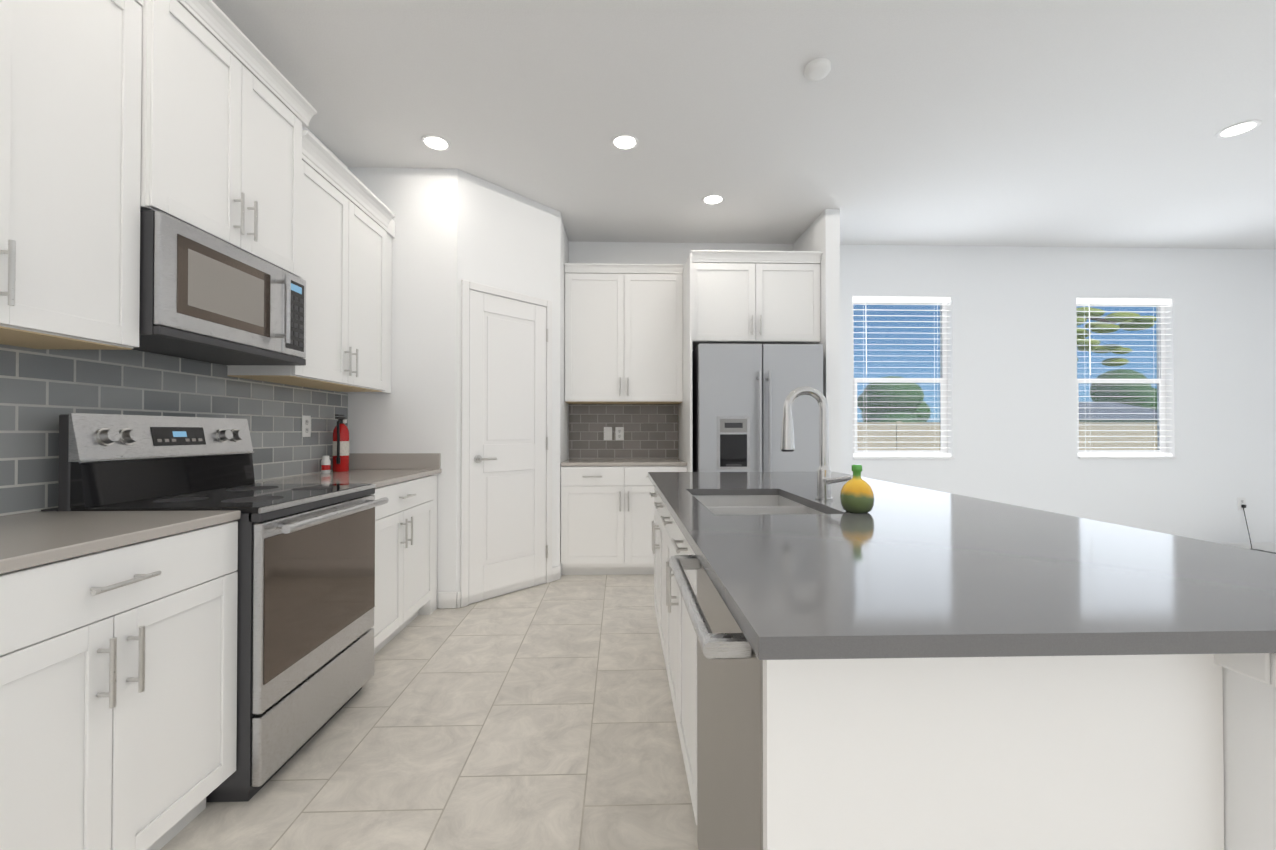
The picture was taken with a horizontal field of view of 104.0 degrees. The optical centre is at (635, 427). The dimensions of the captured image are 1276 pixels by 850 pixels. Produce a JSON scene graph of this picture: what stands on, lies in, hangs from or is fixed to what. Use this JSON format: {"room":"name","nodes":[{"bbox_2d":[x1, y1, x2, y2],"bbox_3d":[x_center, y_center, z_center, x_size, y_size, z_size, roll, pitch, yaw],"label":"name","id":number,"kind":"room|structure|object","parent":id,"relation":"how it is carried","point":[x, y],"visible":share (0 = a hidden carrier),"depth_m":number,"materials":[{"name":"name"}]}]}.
{"room":"kitchen","nodes":[
{"label":"kitchen","id":0,"kind":"room"},
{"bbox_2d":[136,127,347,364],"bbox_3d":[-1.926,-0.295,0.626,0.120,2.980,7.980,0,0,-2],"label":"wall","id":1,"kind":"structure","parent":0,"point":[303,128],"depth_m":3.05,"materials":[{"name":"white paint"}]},
{"bbox_2d":[0,0,147,355],"bbox_3d":[-1.720,-0.867,1.158,0.318,1.227,0.853,0,0,-2],"label":"upper cabinet","id":2,"kind":"object","parent":1,"relation":"attached to","point":[72,71],"depth_m":1.40,"materials":[{"name":"white wood"}]},
{"bbox_2d":[144,0,307,283],"bbox_3d":[-1.729,-1.110,1.963,0.347,0.816,0.749,0,0,-2],"label":"upper cabinet","id":3,"kind":"object","parent":1,"relation":"attached to","point":[226,143],"depth_m":1.88,"materials":[{"name":"white wood"}]},
{"bbox_2d":[132,210,305,365],"bbox_3d":[-1.688,-0.492,1.959,0.428,0.398,0.742,0,0,-2],"label":"microwave","id":4,"kind":"object","parent":3,"relation":"attached to","point":[205,297],"visible":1,"depth_m":1.82,"materials":[{"name":"grey metal"}]},
{"bbox_2d":[220,136,391,391],"bbox_3d":[-1.768,-0.818,2.792,0.318,1.156,0.910,0,0,-2],"label":"upper cabinet","id":5,"kind":"object","parent":1,"relation":"attached to","point":[349,286],"depth_m":2.74,"materials":[{"name":"white wood"}]},
{"bbox_2d":[302,415,310,436],"bbox_3d":[-1.918,-0.007,2.905,0.008,0.125,0.078,0,0,-2],"label":"outlet","id":6,"kind":"object","parent":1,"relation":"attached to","point":[306,426],"visible":1,"depth_m":2.90,"materials":[{"name":"white plastic"}]},
{"bbox_2d":[160,574,698,849],"bbox_3d":[2.707,1.227,0.760,9.390,0.060,8.240,0,0,-2],"label":"floor","id":7,"kind":"structure","parent":0,"point":[540,717],"depth_m":1.88,"materials":[{"name":"tile"}]},
{"bbox_2d":[0,516,239,849],"bbox_3d":[-1.565,0.744,1.157,0.627,0.912,0.836,0,0,-2],"label":"base cabinet","id":8,"kind":"object","parent":7,"relation":"on","point":[118,680],"depth_m":1.21,"materials":[{"name":"white wood"}]},
{"bbox_2d":[0,510,240,567],"bbox_3d":[-1.550,0.271,0.761,0.635,0.027,1.636,0,0,-2],"label":"countertop","id":9,"kind":"structure","parent":8,"relation":"on","point":[23,535],"depth_m":1.30,"materials":[{"name":"grey stone"}]},
{"bbox_2d":[41,413,388,801],"bbox_3d":[-1.512,0.582,1.955,0.755,1.250,0.745,0,0,-2],"label":"range","id":10,"kind":"object","parent":7,"relation":"on","point":[305,611],"visible":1,"depth_m":1.78,"materials":[{"name":"grey metal"}]},
{"bbox_2d":[371,472,435,654],"bbox_3d":[-1.614,0.757,2.783,0.627,0.912,0.910,0,0,-2],"label":"base cabinet","id":11,"kind":"object","parent":7,"relation":"on","point":[405,526],"depth_m":2.79,"materials":[{"name":"white wood"}]},
{"bbox_2d":[255,468,441,483],"bbox_3d":[-1.611,0.288,2.845,0.635,0.027,1.026,0,0,-2],"label":"countertop","id":12,"kind":"structure","parent":11,"relation":"on","point":[354,475],"depth_m":2.79,"materials":[{"name":"grey stone"}]},
{"bbox_2d":[321,456,330,472],"bbox_3d":[-1.866,0.223,3.004,0.049,0.105,0.049,0,0,-2],"label":"jar","id":13,"kind":"object","parent":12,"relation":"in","point":[325,464],"visible":1,"depth_m":2.99,"materials":[{"name":"white plastic"}]},
{"bbox_2d":[332,414,348,471],"bbox_3d":[-1.858,0.097,3.136,0.092,0.358,0.111,0,0,-2],"label":"fire extinguisher","id":14,"kind":"object","parent":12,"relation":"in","point":[340,454],"visible":1,"depth_m":3.11,"materials":[{"name":"red metal"}]},
{"bbox_2d":[561,462,688,574],"bbox_3d":[-0.101,0.772,4.372,1.030,0.912,0.617,0,0,-2],"label":"base cabinet","id":15,"kind":"object","parent":7,"relation":"on","point":[607,512],"depth_m":4.06,"materials":[{"name":"white wood"}]},
{"bbox_2d":[561,458,684,465],"bbox_3d":[-0.101,0.301,4.372,1.030,0.028,0.625,0,0,-2],"label":"countertop","id":16,"kind":"structure","parent":15,"relation":"on","point":[571,461],"depth_m":4.19,"materials":[{"name":"grey stone"}]},
{"bbox_2d":[692,344,822,471],"bbox_3d":[0.968,0.289,4.244,0.980,1.875,0.888,0,0,-2],"label":"refrigerator","id":17,"kind":"object","parent":7,"relation":"on","point":[740,392],"visible":0.5,"depth_m":3.87,"materials":[{"name":"grey metal"}]},
{"bbox_2d":[649,478,1275,849],"bbox_3d":[0.664,0.750,1.850,1.193,0.913,2.448,0,0,-2],"label":"kitchen island","id":18,"kind":"object","parent":7,"relation":"on","point":[900,666],"depth_m":0.70,"materials":[{"name":"white wood"}]},
{"bbox_2d":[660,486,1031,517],"bbox_3d":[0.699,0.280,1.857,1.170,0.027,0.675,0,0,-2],"label":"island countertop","id":19,"kind":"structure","parent":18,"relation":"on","point":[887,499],"depth_m":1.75,"materials":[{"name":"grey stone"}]},
{"bbox_2d":[781,386,852,501],"bbox_3d":[0.490,0.085,1.790,0.527,0.478,0.149,0,0,-2],"label":"faucet","id":20,"kind":"object","parent":19,"relation":"on","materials":[{"name":"silver metal"}]},
{"bbox_2d":[840,464,873,512],"bbox_3d":[0.692,0.189,1.557,0.098,0.147,0.098,0,0,-2],"label":"decorative bottle","id":21,"kind":"object","parent":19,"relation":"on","point":[857,494],"visible":1,"depth_m":1.52,"materials":[{"name":"ceramic"}]},
{"bbox_2d":[676,510,1275,649],"bbox_3d":[0.722,0.273,1.072,1.170,0.027,0.896,0,0,-2],"label":"island countertop","id":22,"kind":"structure","parent":18,"relation":"on","point":[1037,577],"depth_m":0.84,"materials":[{"name":"grey stone"}]},
{"bbox_2d":[1251,549,1275,553],"bbox_3d":[5.749,1.181,4.613,0.340,0.098,0.340,0,0,-2],"label":"power cord","id":23,"kind":"object","parent":7,"relation":"on","point":[1263,551],"visible":0.17,"depth_m":4.59,"materials":[{"name":"black plastic"}]},
{"bbox_2d":[348,167,568,607],"bbox_3d":[-1.287,-0.265,4.016,1.355,2.979,1.279,0,0,-2],"label":"wall","id":24,"kind":"structure","parent":0,"point":[454,228],"depth_m":3.38,"materials":[{"name":"white paint"}]},
{"bbox_2d":[349,453,439,467],"bbox_3d":[-1.624,0.226,3.348,0.615,0.104,0.020,0,0,-2],"label":"backsplash","id":25,"kind":"structure","parent":24,"relation":"attached to","point":[356,460],"depth_m":3.34,"materials":[{"name":"grey stone"}]},
{"bbox_2d":[468,290,547,603],"bbox_3d":[-0.920,0.133,3.679,0.482,2.162,0.485,0,0,-2],"label":"pantry door","id":26,"kind":"structure","parent":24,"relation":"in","point":[508,448],"depth_m":3.65,"materials":[{"name":"white wood"}]},
{"bbox_2d":[457,279,560,607],"bbox_3d":[-0.903,0.108,3.700,0.019,2.228,0.889,0,-1,42],"label":"door frame","id":27,"kind":"structure","parent":24,"relation":"attached to","point":[553,574],"depth_m":3.42,"materials":[{"name":"white wood"}]},
{"bbox_2d":[212,0,1275,248],"bbox_3d":[2.707,-1.813,0.786,9.390,0.060,8.240,0,0,-2],"label":"ceiling","id":28,"kind":"structure","parent":0,"point":[1020,122],"depth_m":2.77,"materials":[{"name":"paint"}]},
{"bbox_2d":[421,134,450,150],"bbox_3d":[-1.234,-1.760,3.085,0.176,0.007,0.176,0,0,-2],"label":"recessed light","id":29,"kind":"object","parent":28,"relation":"in","point":[435,142],"visible":1,"depth_m":3.07,"materials":[{"name":"white"}]},
{"bbox_2d":[611,133,638,149],"bbox_3d":[-0.066,-1.760,3.076,0.176,0.007,0.176,0,0,-2],"label":"recessed light","id":30,"kind":"object","parent":28,"relation":"in","point":[624,141],"visible":1,"depth_m":3.06,"materials":[{"name":"white"}]},
{"bbox_2d":[702,194,724,204],"bbox_3d":[0.597,-1.753,3.836,0.176,0.007,0.176,0,0,-2],"label":"recessed light","id":31,"kind":"object","parent":28,"relation":"in","point":[712,199],"visible":1,"depth_m":3.83,"materials":[{"name":"white"}]},
{"bbox_2d":[804,58,830,80],"bbox_3d":[0.893,-1.752,2.447,0.124,0.034,0.124,0,0,-2],"label":"smoke detector","id":32,"kind":"object","parent":28,"relation":"attached to","point":[817,69],"visible":1,"depth_m":2.42,"materials":[{"name":"white plastic"}]},
{"bbox_2d":[1215,120,1261,137],"bbox_3d":[3.560,-1.761,2.945,0.176,0.007,0.176,0,0,-2],"label":"recessed light","id":33,"kind":"object","parent":28,"relation":"in","point":[1240,128],"visible":0.98,"depth_m":2.94,"materials":[{"name":"white"}]},
{"bbox_2d":[793,209,840,472],"bbox_3d":[1.573,-0.262,4.366,0.115,2.979,0.749,0,0,-2],"label":"wall","id":34,"kind":"structure","parent":0,"point":[821,232],"depth_m":4.00,"materials":[{"name":"white paint"}]},
{"bbox_2d":[568,241,1275,542],"bbox_3d":[2.587,-0.259,4.821,9.390,2.980,0.140,0,0,-2],"label":"wall","id":35,"kind":"structure","parent":0,"point":[1008,381],"depth_m":4.82,"materials":[{"name":"white paint"}]},
{"bbox_2d":[603,427,611,440],"bbox_3d":[-0.259,0.058,4.668,0.078,0.125,0.008,0,0,-2],"label":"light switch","id":36,"kind":"structure","parent":35,"relation":"attached to","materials":[{"name":"white plastic"}]},
{"bbox_2d":[615,427,623,440],"bbox_3d":[-0.149,0.058,4.672,0.078,0.125,0.008,0,0,-2],"label":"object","id":37,"kind":"structure","parent":35,"relation":"attached to","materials":[{"name":"white plastic"}]},
{"bbox_2d":[568,404,678,458],"bbox_3d":[-0.110,0.035,4.683,1.030,0.509,0.010,0,0,-2],"label":"backsplash","id":38,"kind":"structure","parent":35,"relation":"attached to","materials":[{"name":"grey tile"}]},
{"bbox_2d":[564,263,684,405],"bbox_3d":[-0.105,-0.821,4.520,1.030,1.191,0.347,0,0,-2],"label":"upper cabinet","id":39,"kind":"object","parent":35,"relation":"attached to","point":[636,335],"depth_m":4.35,"materials":[{"name":"white wood"}]},
{"bbox_2d":[685,250,820,353],"bbox_3d":[0.974,-1.067,4.404,1.076,0.731,0.647,0,0,-2],"label":"upper cabinet","id":40,"kind":"object","parent":35,"relation":"attached to","point":[732,296],"depth_m":4.08,"materials":[{"name":"white wood"}]},
{"bbox_2d":[852,296,950,456],"bbox_3d":[2.558,-0.488,4.803,0.962,1.539,0.066,0,0,-2],"label":"window blind slats","id":41,"kind":"object","parent":35,"relation":"attached to","point":[875,299],"visible":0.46,"depth_m":4.79,"materials":[{"name":"white plastic"}]},
{"bbox_2d":[1076,298,1172,456],"bbox_3d":[4.757,-0.488,4.868,0.962,1.539,0.066,0,0,-2],"label":"window blind slats","id":42,"kind":"object","parent":35,"relation":"attached to","point":[1112,301],"visible":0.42,"depth_m":4.86,"materials":[{"name":"white plastic"}]},
{"bbox_2d":[1238,497,1245,509],"bbox_3d":[5.909,0.744,4.857,0.078,0.125,0.008,0,0,-2],"label":"outlet","id":43,"kind":"object","parent":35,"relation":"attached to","point":[1241,500],"visible":0.81,"depth_m":4.86,"materials":[{"name":"white plastic"}]},
{"bbox_2d":[1241,505,1251,548],"bbox_3d":[5.893,0.967,4.796,0.062,0.435,0.109,0,0,-2],"label":"power cord","id":44,"kind":"object","parent":43,"relation":"hanging from","point":[1243,506],"visible":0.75,"depth_m":4.82,"materials":[{"name":"black plastic"}]},
{"bbox_2d":[1219,542,1275,552],"bbox_3d":[4.376,1.176,4.802,5.516,0.110,0.019,0,0,-2],"label":"baseboard","id":45,"kind":"structure","parent":35,"relation":"attached to","point":[1270,546],"depth_m":4.85,"materials":[{"name":"white"}]},
{"label":"outside","id":46,"kind":"structure","parent":0,"visible":0},
{"bbox_3d":[13.247,2.186,62.794,150.000,0.080,115.000,0,0,-2],"label":"lawn","id":47,"kind":"structure","parent":46,"visible":0},
{"bbox_2d":[857,376,923,421],"bbox_3d":[15.551,-0.636,30.320,3.816,4.970,3.423,0,0,-2],"label":"tree","id":48,"kind":"object","parent":47,"relation":"on","point":[902,399],"depth_m":29.29,"materials":[{"name":"green plant"}]},
{"bbox_2d":[861,401,930,421],"bbox_3d":[19.072,-0.378,36.382,4.655,4.557,3.997,0,0,-2],"label":"tree","id":49,"kind":"object","parent":47,"relation":"on","point":[920,417],"depth_m":35.28,"materials":[{"name":"green plant"}]},
{"bbox_2d":[857,421,1156,449],"bbox_3d":[14.714,0.744,13.351,90.000,1.820,0.110,0,0,-2],"label":"fence","id":50,"kind":"object","parent":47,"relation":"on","point":[913,442],"depth_m":13.13,"materials":[{"name":"plastic"}]},
{"bbox_2d":[1077,307,1155,365],"bbox_3d":[8.211,-0.393,9.154,2.390,4.122,0.882,0,0,-2],"label":"tree","id":51,"kind":"object","parent":47,"relation":"on","point":[1126,322],"depth_m":8.95,"materials":[{"name":"green plant"}]},
{"bbox_2d":[1079,402,1156,421],"bbox_3d":[41.533,-0.174,45.145,11.300,4.300,8.800,0,0,-2],"label":"house","id":52,"kind":"structure","parent":47,"relation":"on","point":[1120,407],"depth_m":42.43,"materials":[{"name":"beige paint"}]},
{"bbox_2d":[1089,369,1156,409],"bbox_3d":[56.804,-2.295,57.278,8.317,8.749,5.930,0,0,-2],"label":"tree","id":53,"kind":"object","parent":47,"relation":"on","point":[1111,389],"depth_m":55.23,"materials":[{"name":"green plant"}]}
]}

